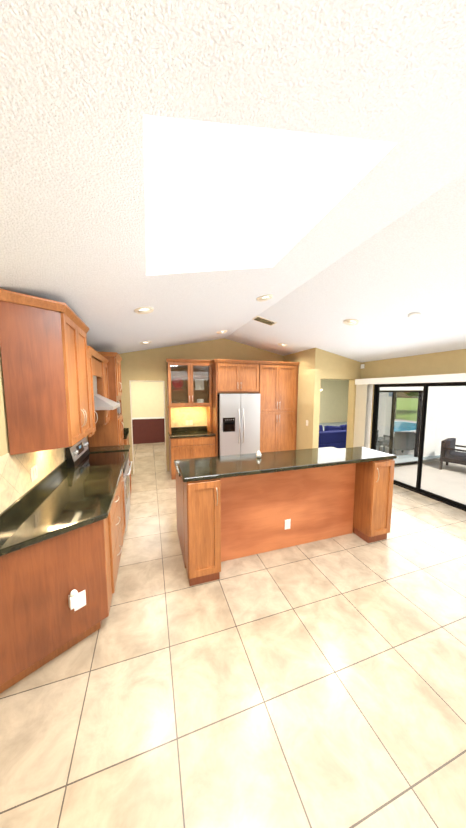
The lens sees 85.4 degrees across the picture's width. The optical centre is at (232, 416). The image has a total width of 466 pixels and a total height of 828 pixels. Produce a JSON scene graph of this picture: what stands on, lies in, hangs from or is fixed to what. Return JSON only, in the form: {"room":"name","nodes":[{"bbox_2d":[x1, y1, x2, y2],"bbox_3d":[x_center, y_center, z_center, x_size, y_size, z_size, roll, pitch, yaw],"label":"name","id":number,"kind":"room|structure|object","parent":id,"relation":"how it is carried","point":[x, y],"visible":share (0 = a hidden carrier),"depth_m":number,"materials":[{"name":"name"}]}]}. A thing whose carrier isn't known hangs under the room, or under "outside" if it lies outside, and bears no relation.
{"room":"kitchen","nodes":[
{"label":"kitchen","id":0,"kind":"room"},
{"bbox_2d":[0,348,87,455],"bbox_3d":[-1.471,0.225,1.175,0.150,3.000,8.900,-2,6,-18],"label":"wall","id":1,"kind":"structure","parent":0,"point":[4,444],"depth_m":1.75,"materials":[{"name":"beige paint"}]},
{"bbox_2d":[0,289,75,454],"bbox_3d":[-1.458,-0.300,1.908,0.340,1.132,0.241,-2,6,-18],"label":"upper cabinet","id":2,"kind":"object","parent":1,"relation":"attached to","point":[53,363],"depth_m":1.88,"materials":[{"name":"brown wood"}]},
{"bbox_2d":[0,436,86,513],"bbox_3d":[-1.867,-0.030,2.610,0.007,1.380,2.910,-2,6,-18],"label":"backsplash","id":3,"kind":"structure","parent":1,"relation":"attached to","point":[16,483],"depth_m":1.96,"materials":[{"name":"beige tile"}]},
{"bbox_2d":[30,465,37,481],"bbox_3d":[-1.690,0.488,2.155,0.011,0.120,0.118,-2,6,-18],"label":"outlet","id":4,"kind":"object","parent":3,"relation":"attached to","point":[33,473],"visible":0.98,"depth_m":2.14,"materials":[{"name":"beige plastic"}]},
{"bbox_2d":[68,309,95,442],"bbox_3d":[-1.607,-0.345,2.357,0.340,1.132,0.827,-2,6,-18],"label":"upper cabinet","id":5,"kind":"object","parent":1,"relation":"attached to","point":[77,331],"depth_m":2.43,"materials":[{"name":"brown wood"}]},
{"bbox_2d":[92,365,95,434],"bbox_3d":[-1.754,-0.285,2.812,0.340,0.965,0.210,-2,6,-18],"label":"upper cabinet","id":6,"kind":"object","parent":1,"relation":"attached to","point":[93,366],"depth_m":2.94,"materials":[{"name":"brown wood"}]},
{"bbox_2d":[92,357,109,424],"bbox_3d":[-2.089,-0.387,3.825,0.340,0.965,0.410,-2,6,-18],"label":"upper cabinet","id":7,"kind":"object","parent":1,"relation":"attached to","point":[102,416],"depth_m":3.68,"materials":[{"name":"brown wood"}]},
{"bbox_2d":[93,376,119,409],"bbox_3d":[-1.810,-0.412,3.294,0.535,0.628,0.740,-2,6,-18],"label":"range hood","id":8,"kind":"object","parent":1,"relation":"attached to","point":[102,402],"visible":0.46,"depth_m":3.13,"materials":[{"name":"silver metal"}]},
{"bbox_2d":[131,381,164,443],"bbox_3d":[-2.993,-0.447,8.823,4.100,2.800,0.165,-2,6,-18],"label":"wall","id":9,"kind":"structure","parent":0,"point":[147,402],"depth_m":8.78,"materials":[{"name":"white paint"}]},
{"bbox_2d":[119,338,283,473],"bbox_3d":[-0.664,-0.414,6.006,4.430,3.300,0.150,-2,6,-18],"label":"wall","id":10,"kind":"structure","parent":0,"point":[147,365],"depth_m":5.61,"materials":[{"name":"beige paint"}]},
{"bbox_2d":[129,380,166,473],"bbox_3d":[-1.873,0.243,5.673,0.724,2.060,0.158,-2,6,-18],"label":"trim","id":11,"kind":"structure","parent":10,"relation":"attached to","point":[131,420],"depth_m":5.61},
{"bbox_2d":[171,407,206,426],"bbox_3d":[-1.004,0.043,5.857,0.862,0.620,0.007,-2,6,-18],"label":"backsplash","id":12,"kind":"structure","parent":10,"relation":"attached to","point":[180,416],"depth_m":5.84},
{"bbox_2d":[186,420,192,424],"bbox_3d":[-0.998,0.154,5.861,0.165,0.118,0.009,-2,6,-18],"label":"outlet","id":13,"kind":"object","parent":10,"relation":"attached to","point":[189,422],"depth_m":5.86,"materials":[{"name":"white plastic"}]},
{"bbox_2d":[210,359,257,394],"bbox_3d":[0.025,-0.882,5.719,0.973,0.690,0.710,-2,6,-18],"label":"upper cabinet","id":14,"kind":"object","parent":10,"relation":"attached to","point":[228,376],"depth_m":5.38,"materials":[{"name":"brown wood"}]},
{"bbox_2d":[0,442,465,827],"bbox_3d":[0.267,1.530,3.680,6.670,0.100,12.300,-2,6,-18],"label":"floor","id":15,"kind":"structure","parent":0,"point":[319,684],"depth_m":1.54,"materials":[{"name":"tile"}]},
{"bbox_2d":[0,517,111,692],"bbox_3d":[-1.183,1.231,1.672,0.620,0.898,0.346,-2,6,-18],"label":"base cabinet","id":16,"kind":"object","parent":15,"relation":"on","point":[57,592],"depth_m":1.67,"materials":[{"name":"brown wood"}]},
{"bbox_2d":[0,441,130,555],"bbox_3d":[-1.562,0.595,2.788,0.633,0.140,2.875,-2,6,-18],"label":"countertop","id":17,"kind":"structure","parent":16,"relation":"on","point":[62,498],"depth_m":1.99,"materials":[{"name":"stone"}]},
{"bbox_2d":[66,437,132,530],"bbox_3d":[-1.744,0.900,3.470,0.674,1.155,0.764,-2,6,-18],"label":"stove","id":18,"kind":"object","parent":15,"relation":"on","point":[78,454],"visible":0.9,"depth_m":3.34,"materials":[{"name":"silver metal"}]},
{"bbox_2d":[88,351,123,446],"bbox_3d":[-2.193,0.170,4.459,0.502,2.450,0.835,-2,6,-18],"label":"tall cabinet","id":19,"kind":"object","parent":15,"relation":"on","point":[111,433],"visible":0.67,"depth_m":4.12,"materials":[{"name":"brown wood"}]},
{"bbox_2d":[117,401,120,414],"bbox_3d":[-2.207,-0.133,4.431,0.418,0.253,0.660,-2,6,-18],"label":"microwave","id":20,"kind":"object","parent":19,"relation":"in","point":[118,410],"visible":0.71,"depth_m":4.62,"materials":[{"name":"silver plastic"}]},
{"bbox_2d":[108,505,115,593],"bbox_3d":[-1.269,1.205,1.931,0.620,0.898,0.204,-2,6,-18],"label":"base cabinet","id":21,"kind":"object","parent":15,"relation":"on","point":[110,543],"depth_m":2.15,"materials":[{"name":"brown wood"}]},
{"bbox_2d":[112,481,123,579],"bbox_3d":[-1.423,1.158,2.398,0.620,0.898,0.783,-2,6,-18],"label":"base cabinet","id":22,"kind":"object","parent":15,"relation":"on","point":[118,501],"depth_m":2.55,"materials":[{"name":"brown wood"}]},
{"bbox_2d":[120,471,125,533],"bbox_3d":[-1.592,1.106,2.909,0.620,0.898,0.422,-2,6,-18],"label":"base cabinet","id":23,"kind":"object","parent":15,"relation":"on","point":[121,478],"depth_m":3.15,"materials":[{"name":"brown wood"}]},
{"bbox_2d":[124,435,128,444],"bbox_3d":[-2.400,0.877,5.175,0.510,0.898,0.558,-2,6,-18],"label":"base cabinet","id":24,"kind":"object","parent":15,"relation":"on","point":[126,441],"depth_m":5.06,"materials":[{"name":"brown wood"}]},
{"bbox_2d":[123,428,128,438],"bbox_3d":[-2.396,0.359,5.123,0.518,0.140,0.560,-2,6,-18],"label":"countertop","id":25,"kind":"structure","parent":24,"relation":"on","point":[126,432],"depth_m":5.39,"materials":[{"name":"stone"}]},
{"bbox_2d":[124,450,131,497],"bbox_3d":[-1.959,0.994,4.018,0.620,0.898,0.380,-2,6,-18],"label":"base cabinet","id":26,"kind":"object","parent":15,"relation":"on","point":[129,450],"depth_m":4.18,"materials":[{"name":"brown wood"}]},
{"bbox_2d":[168,435,214,479],"bbox_3d":[-0.903,0.847,5.629,0.942,0.868,0.630,-2,6,-18],"label":"base cabinet","id":27,"kind":"object","parent":15,"relation":"on","point":[190,448],"depth_m":5.30,"materials":[{"name":"brown wood"}]},
{"bbox_2d":[168,426,215,438],"bbox_3d":[-0.907,0.344,5.573,0.952,0.140,0.638,-2,6,-18],"label":"countertop","id":28,"kind":"structure","parent":27,"relation":"on","point":[189,432],"depth_m":5.65,"materials":[{"name":"stone"}]},
{"bbox_2d":[168,407,170,433],"bbox_3d":[-1.382,0.085,5.564,0.040,0.574,0.308,-2,6,-18],"label":"post","id":29,"kind":"object","parent":28,"relation":"on","point":[169,409],"depth_m":5.43,"materials":[{"name":"brown wood"}]},
{"bbox_2d":[166,359,211,407],"bbox_3d":[-0.958,-0.719,5.590,0.972,1.019,0.372,-2,6,-18],"label":"upper cabinet","id":30,"kind":"object","parent":29,"relation":"on","point":[188,372],"visible":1,"depth_m":5.55,"materials":[{"name":"brown wood"}]},
{"bbox_2d":[172,378,183,389],"bbox_3d":[-1.194,-0.713,5.552,0.247,0.279,0.247,3,6,27],"label":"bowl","id":31,"kind":"object","parent":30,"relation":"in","point":[179,382],"depth_m":5.59,"materials":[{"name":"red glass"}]},
{"bbox_2d":[195,379,203,389],"bbox_3d":[-0.737,-0.714,5.703,0.232,0.250,0.229,-2,6,-15],"label":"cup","id":32,"kind":"object","parent":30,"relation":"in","point":[200,381],"depth_m":5.77,"materials":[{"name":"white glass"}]},
{"bbox_2d":[207,407,211,431],"bbox_3d":[-0.525,0.057,5.845,0.040,0.574,0.308,-2,6,-18],"label":"post","id":33,"kind":"object","parent":28,"relation":"on","point":[209,418],"depth_m":5.75,"materials":[{"name":"brown wood"}]},
{"bbox_2d":[217,394,259,455],"bbox_3d":[0.073,0.378,5.744,0.910,1.778,0.859,-2,6,-18],"label":"fridge","id":34,"kind":"object","parent":15,"relation":"on","point":[238,419],"visible":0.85,"depth_m":5.37,"materials":[{"name":"silver metal"}]},
{"bbox_2d":[258,361,297,452],"bbox_3d":[0.963,-0.018,6.117,0.985,2.490,0.710,-2,6,-18],"label":"tall cabinet","id":35,"kind":"object","parent":15,"relation":"on","point":[274,384],"depth_m":5.76,"materials":[{"name":"brown wood"}]},
{"bbox_2d":[175,459,394,585],"bbox_3d":[0.611,1.014,3.189,2.481,1.026,1.129,-2,6,-18],"label":"kitchen island","id":36,"kind":"object","parent":15,"relation":"on","point":[219,520],"visible":0.71,"depth_m":2.90,"materials":[{"name":"brown wood"}]},
{"bbox_2d":[177,447,396,481],"bbox_3d":[0.692,0.507,2.883,2.545,0.040,0.532,-2,6,-18],"label":"island countertop","id":37,"kind":"structure","parent":36,"relation":"on","point":[191,471],"depth_m":2.73,"materials":[{"name":"stone"}]},
{"bbox_2d":[256,451,261,457],"bbox_3d":[0.311,0.442,2.939,0.064,0.077,0.064,-2,6,-18],"label":"jar","id":38,"kind":"object","parent":37,"relation":"on","point":[258,454],"visible":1,"depth_m":2.92,"materials":[{"name":"white ceramic"}]},
{"bbox_2d":[0,0,465,361],"bbox_3d":[1.222,-1.397,1.902,5.820,1.219,8.900,-2,6,-18],"label":"ceiling","id":39,"kind":"structure","parent":0,"point":[191,171],"depth_m":1.32,"materials":[{"name":"white paint"}]},
{"bbox_2d":[134,307,153,313],"bbox_3d":[-0.958,-1.148,2.750,0.207,0.071,0.210,-2,6,-18],"label":"recessed light","id":40,"kind":"object","parent":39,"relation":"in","point":[140,310],"visible":1,"depth_m":2.70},
{"bbox_2d":[256,294,272,301],"bbox_3d":[0.407,-1.480,3.169,0.207,0.071,0.210,-2,6,-18],"label":"recessed light","id":41,"kind":"object","parent":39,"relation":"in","point":[262,298],"visible":1,"depth_m":3.12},
{"bbox_2d":[252,316,276,325],"bbox_3d":[0.553,-1.624,4.303,0.374,0.092,0.200,-2,6,-18],"label":"ceiling vent","id":42,"kind":"object","parent":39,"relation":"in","point":[264,320],"visible":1,"depth_m":4.28,"materials":[{"name":"brown metal"}]},
{"bbox_2d":[343,319,358,324],"bbox_3d":[1.726,-1.359,3.659,0.207,0.072,0.210,-2,6,-18],"label":"recessed light","id":43,"kind":"object","parent":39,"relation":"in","point":[349,321],"visible":1,"depth_m":3.61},
{"bbox_2d":[408,312,420,318],"bbox_3d":[2.238,-1.230,3.096,0.131,0.058,0.130,-2,6,-18],"label":"recessed light","id":44,"kind":"object","parent":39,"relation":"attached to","point":[415,315],"visible":1,"depth_m":3.07,"materials":[{"name":"white paint"}]},
{"bbox_2d":[283,348,321,449],"bbox_3d":[0.644,-0.702,8.862,0.150,3.300,7.415,-2,6,-18],"label":"wall","id":45,"kind":"structure","parent":0,"point":[309,383],"depth_m":5.53,"materials":[{"name":"beige paint"}]},
{"bbox_2d":[319,424,346,430],"bbox_3d":[2.761,0.449,7.226,1.988,0.439,0.270,-2,6,-18],"label":"sofa","id":46,"kind":"object","parent":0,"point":[332,428],"visible":0.23,"depth_m":7.22,"materials":[{"name":"blue fabric"}]},
{"bbox_2d":[319,379,348,422],"bbox_3d":[3.474,-0.898,13.782,8.300,2.700,0.150,-2,6,-18],"label":"wall","id":47,"kind":"structure","parent":0,"point":[333,400],"depth_m":14.49,"materials":[{"name":"white paint"}]},
{"bbox_2d":[321,350,361,447],"bbox_3d":[2.428,-0.378,5.650,1.220,3.300,0.165,-2,6,-18],"label":"wall","id":48,"kind":"structure","parent":0,"point":[334,366],"depth_m":5.55,"materials":[{"name":"beige paint"}]},
{"bbox_2d":[319,422,465,462],"bbox_3d":[4.584,0.799,10.341,8.140,0.014,7.370,-2,6,-18],"label":"floor","id":49,"kind":"structure","parent":0,"point":[403,460],"depth_m":6.94,"materials":[{"name":"white tile"}]},
{"bbox_2d":[318,430,346,448],"bbox_3d":[2.772,0.734,7.365,2.130,0.718,0.950,-2,6,-18],"label":"sofa","id":50,"kind":"object","parent":49,"relation":"on","point":[335,438],"visible":0.25,"depth_m":6.85,"materials":[{"name":"blue fabric"}]},
{"bbox_2d":[361,349,465,448],"bbox_3d":[4.075,0.103,2.389,0.150,3.000,7.750,-2,6,-18],"label":"wall","id":51,"kind":"structure","parent":0,"point":[448,362],"depth_m":4.47,"materials":[{"name":"beige paint"}]},
{"bbox_2d":[364,384,372,448],"bbox_3d":[2.942,0.279,5.616,0.006,2.000,0.335,-2,6,-18],"label":"trim","id":52,"kind":"structure","parent":51,"relation":"attached to","point":[368,415],"depth_m":5.49,"materials":[{"name":"white paint"}]},
{"bbox_2d":[355,373,465,384],"bbox_3d":[3.363,-0.595,3.972,0.166,0.120,3.520,-2,6,-18],"label":"valance","id":53,"kind":"object","parent":51,"relation":"attached to","point":[460,377],"visible":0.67,"depth_m":4.32,"materials":[{"name":"white paint"}]},
{"bbox_2d":[353,384,366,446],"bbox_3d":[2.818,0.279,5.587,0.030,1.945,0.333,-2,6,-18],"label":"stack","id":54,"kind":"object","parent":53,"relation":"hanging from","point":[360,414],"visible":0.67,"depth_m":5.54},
{"bbox_2d":[371,382,465,510],"bbox_3d":[3.551,0.441,4.024,0.110,1.998,3.059,-2,6,-18],"label":"sliding door","id":55,"kind":"structure","parent":51,"relation":"in","point":[432,495],"depth_m":4.51,"materials":[{"name":"black metal"}]},
{"bbox_2d":[380,386,465,463],"bbox_3d":[6.193,-0.361,7.223,6.910,3.450,0.150,-2,6,-18],"label":"wall","id":56,"kind":"structure","parent":0,"point":[457,397],"depth_m":7.10,"materials":[{"name":"white paint"}]},
{"bbox_2d":[376,390,422,465],"bbox_3d":[4.194,0.329,6.615,1.960,1.996,0.080,-2,6,-18],"label":"window","id":57,"kind":"structure","parent":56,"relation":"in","point":[405,430],"depth_m":6.68,"materials":[{"name":"clear glass"}]},
{"bbox_3d":[20.583,3.125,-9.118,110.000,0.100,110.000,-2,6,-18],"label":"lawn","id":58,"kind":"structure","parent":0,"visible":0},
{"bbox_2d":[394,461,465,504],"bbox_3d":[10.830,1.937,1.397,11.910,0.150,14.200,-2,6,-18],"label":"patio floor","id":59,"kind":"structure","parent":58,"relation":"on","point":[437,484],"depth_m":5.75,"materials":[{"name":"concrete"}]},
{"bbox_2d":[439,438,465,469],"bbox_3d":[5.715,0.981,6.327,0.660,0.760,0.640,-5,7,-38],"label":"outdoor chair","id":60,"kind":"object","parent":59,"relation":"on","point":[448,442],"depth_m":6.30,"materials":[{"name":"wicker"}]}
]}

